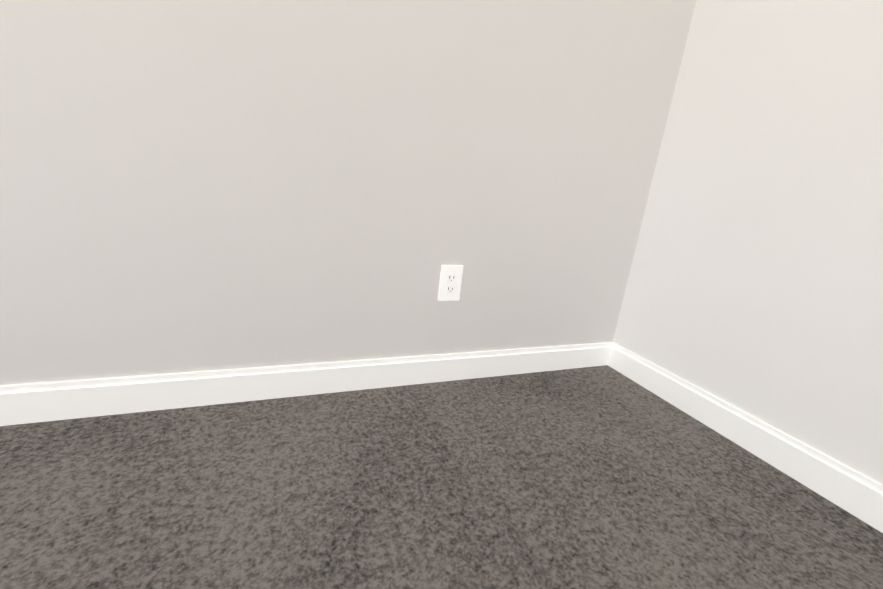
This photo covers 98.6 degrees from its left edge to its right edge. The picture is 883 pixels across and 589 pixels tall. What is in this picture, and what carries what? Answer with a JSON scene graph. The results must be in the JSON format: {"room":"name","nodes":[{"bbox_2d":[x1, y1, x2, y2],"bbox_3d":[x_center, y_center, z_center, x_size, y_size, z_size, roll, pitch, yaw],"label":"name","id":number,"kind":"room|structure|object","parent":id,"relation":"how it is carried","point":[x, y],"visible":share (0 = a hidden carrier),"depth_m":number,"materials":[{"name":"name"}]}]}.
{"room":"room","nodes":[
{"label":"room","id":0,"kind":"room"},
{"bbox_2d":[0,0,695,384],"bbox_3d":[-0.972,-1.017,0.669,4.168,2.740,0.190,0,17,-22],"label":"wall","id":1,"kind":"structure","parent":0,"point":[206,184],"depth_m":1.05,"materials":[{"name":"beige paint"}]},
{"bbox_2d":[0,342,611,425],"bbox_3d":[-1.038,0.273,0.951,3.858,0.105,0.015,0,17,-22],"label":"baseboard","id":2,"kind":"structure","parent":1,"relation":"attached to","point":[71,399],"depth_m":1.15,"materials":[{"name":"white wood"}]},
{"bbox_2d":[438,265,462,300],"bbox_3d":[0.031,-0.038,1.288,0.080,0.126,0.009,0,17,-22],"label":"duplex electrical outlet","id":3,"kind":"object","parent":1,"relation":"attached to","point":[450,282],"visible":1,"depth_m":1.28,"materials":[{"name":"white plastic"}]},
{"bbox_2d":[0,365,882,588],"bbox_3d":[-0.152,1.113,-1.317,4.168,0.080,5.544,0,17,-22],"label":"floor","id":4,"kind":"structure","parent":0,"point":[602,477],"depth_m":0.86,"materials":[{"name":"carpet"}]},
{"bbox_2d":[613,0,882,484],"bbox_3d":[1.886,-0.237,-0.983,0.120,2.740,5.254,0,17,-22],"label":"wall","id":5,"kind":"structure","parent":0,"point":[754,286],"depth_m":1.11,"materials":[{"name":"beige paint"}]},
{"bbox_2d":[608,342,882,532],"bbox_3d":[1.329,0.734,0.231,0.015,0.105,3.180,0,17,-22],"label":"baseboard","id":6,"kind":"structure","parent":5,"relation":"attached to","point":[855,493],"depth_m":1.12,"materials":[{"name":"white wood"}]}
]}

